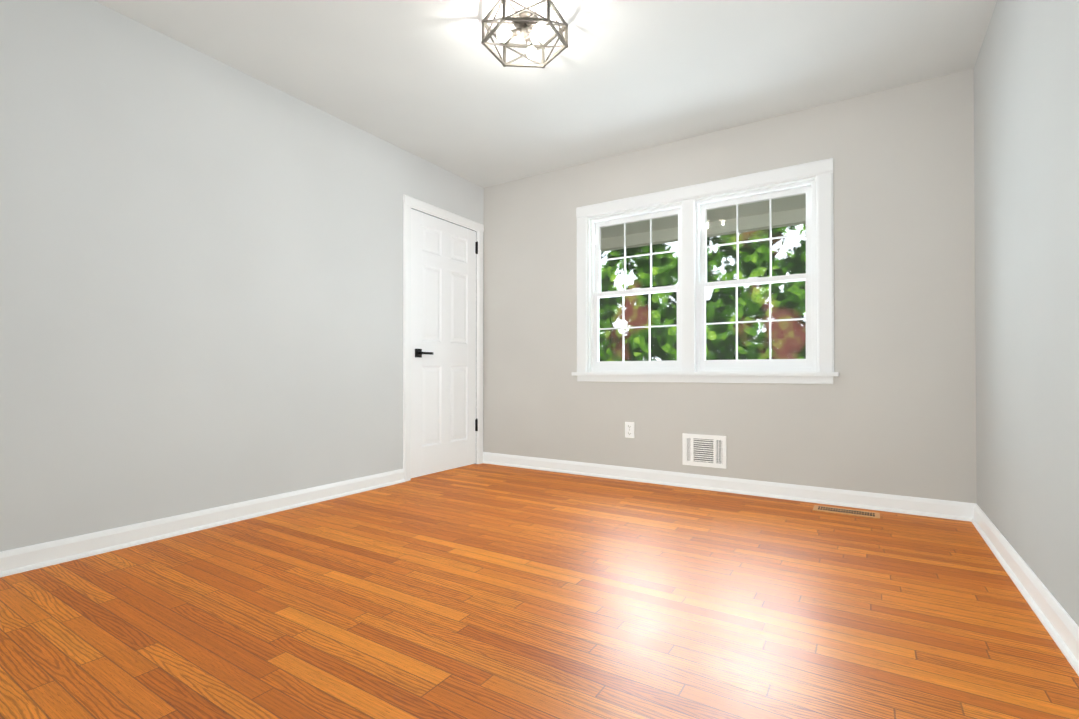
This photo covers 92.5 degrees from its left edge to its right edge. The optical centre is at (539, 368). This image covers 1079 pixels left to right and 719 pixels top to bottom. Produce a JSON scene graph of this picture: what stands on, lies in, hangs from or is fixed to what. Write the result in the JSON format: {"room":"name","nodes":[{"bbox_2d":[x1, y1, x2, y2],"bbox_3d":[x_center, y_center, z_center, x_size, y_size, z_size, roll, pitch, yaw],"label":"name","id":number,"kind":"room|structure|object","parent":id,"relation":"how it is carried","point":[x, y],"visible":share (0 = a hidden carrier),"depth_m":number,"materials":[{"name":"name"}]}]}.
{"room":"empty bedroom","nodes":[
{"label":"empty bedroom","id":0,"kind":"room"},
{"bbox_2d":[0,0,483,551],"bbox_3d":[-1.679,-0.399,2.857,0.140,2.440,4.187,0,-1,32],"label":"wall","id":1,"kind":"structure","parent":0,"point":[200,280],"depth_m":2.55,"materials":[{"name":"grey paint"}]},
{"bbox_2d":[0,469,404,576],"bbox_3d":[-1.823,0.771,2.464,0.027,0.094,3.106,0,-1,32],"label":"baseboard","id":2,"kind":"structure","parent":1,"relation":"attached to","point":[28,558],"depth_m":2.51,"materials":[{"name":"white wood"}]},
{"bbox_2d":[403,194,483,480],"bbox_3d":[-0.806,-0.221,4.213,0.158,2.107,0.922,0,-1,32],"label":"door frame","id":3,"kind":"structure","parent":1,"relation":"attached to","point":[409,203],"depth_m":3.87,"materials":[{"name":"white wood"}]},
{"bbox_2d":[411,209,477,477],"bbox_3d":[-0.748,-0.185,4.181,0.083,2.018,0.770,0,-1,32],"label":"door","id":4,"kind":"structure","parent":1,"relation":"in","point":[444,424],"depth_m":4.14,"materials":[{"name":"white wood"}]},
{"bbox_2d":[0,463,1078,718],"bbox_3d":[-0.161,0.873,1.965,3.647,0.120,4.327,0,-1,32],"label":"floor","id":5,"kind":"structure","parent":0,"point":[484,591],"depth_m":1.69,"materials":[{"name":"brown wood"}]},
{"bbox_2d":[813,505,879,518],"bbox_3d":[1.750,0.819,2.951,0.325,0.007,0.130,0,-1,32],"label":"floor vent","id":6,"kind":"object","parent":5,"relation":"in","point":[859,513],"visible":1,"depth_m":2.94,"materials":[{"name":"brown wood"}]},
{"bbox_2d":[94,0,996,187],"bbox_3d":[-0.161,-1.687,1.987,3.647,0.120,4.327,0,-1,32],"label":"ceiling","id":7,"kind":"structure","parent":0,"point":[436,82],"depth_m":2.74,"materials":[{"name":"white paint"}]},
{"bbox_2d":[481,0,567,67],"bbox_3d":[-0.067,-1.561,2.399,0.364,0.125,0.396,0,-1,32],"label":"ceiling light","id":8,"kind":"object","parent":7,"relation":"attached to","point":[525,21],"visible":1,"depth_m":2.38,"materials":[{"name":"silver metal"}]},
{"bbox_2d":[483,69,976,502],"bbox_3d":[0.962,-0.392,3.743,3.647,2.440,0.140,0,-1,32],"label":"wall","id":9,"kind":"structure","parent":0,"point":[891,409],"depth_m":3.16,"materials":[{"name":"grey paint"}]},
{"bbox_2d":[625,422,633,437],"bbox_3d":[0.669,0.457,3.833,0.072,0.116,0.008,0,-1,32],"label":"outlet","id":10,"kind":"object","parent":9,"relation":"attached to","point":[629,429],"visible":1,"depth_m":3.83,"materials":[{"name":"white plastic"}]},
{"bbox_2d":[682,433,726,468],"bbox_3d":[1.125,0.564,3.536,0.295,0.219,0.020,0,-1,32],"label":"air vent","id":11,"kind":"object","parent":9,"relation":"in","point":[702,450],"visible":1,"depth_m":3.54,"materials":[{"name":"white metal"}]},
{"bbox_2d":[572,158,838,383],"bbox_3d":[1.067,-0.586,3.647,1.813,1.372,0.190,0,-1,32],"label":"double-hung window","id":12,"kind":"structure","parent":9,"relation":"in","point":[690,364],"depth_m":3.58,"materials":[{"name":"white wood"}]},
{"bbox_2d":[483,452,976,521],"bbox_3d":[0.917,0.780,3.662,3.367,0.095,0.027,0,-1,32],"label":"baseboard","id":13,"kind":"structure","parent":9,"relation":"attached to","point":[953,510],"depth_m":3.34,"materials":[{"name":"white wood"}]},
{"bbox_2d":[974,0,1078,625],"bbox_3d":[1.281,-0.415,0.976,0.140,2.440,4.187,0,-1,32],"label":"wall","id":14,"kind":"structure","parent":0,"point":[1026,134],"depth_m":1.84,"materials":[{"name":"grey paint"}]},
{"bbox_2d":[971,504,1078,675],"bbox_3d":[1.248,0.759,1.070,0.027,0.094,4.047,0,-1,32],"label":"baseboard","id":15,"kind":"structure","parent":14,"relation":"attached to","point":[1060,625],"depth_m":1.75,"materials":[{"name":"white wood"}]},
{"label":"outside","id":16,"kind":"structure","parent":0,"visible":0},
{"bbox_2d":[601,194,805,251],"bbox_3d":[1.417,-0.315,4.459,6.367,2.500,1.540,0,-1,32],"label":"porch roof","id":17,"kind":"structure","parent":16,"point":[728,215],"depth_m":4.98,"materials":[{"name":"beige"}]},
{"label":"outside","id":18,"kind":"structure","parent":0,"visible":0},
{"bbox_2d":[599,224,805,360],"bbox_3d":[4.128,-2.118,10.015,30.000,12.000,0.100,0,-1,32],"label":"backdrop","id":19,"kind":"structure","parent":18,"point":[753,348],"depth_m":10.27,"materials":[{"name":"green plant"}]}
]}

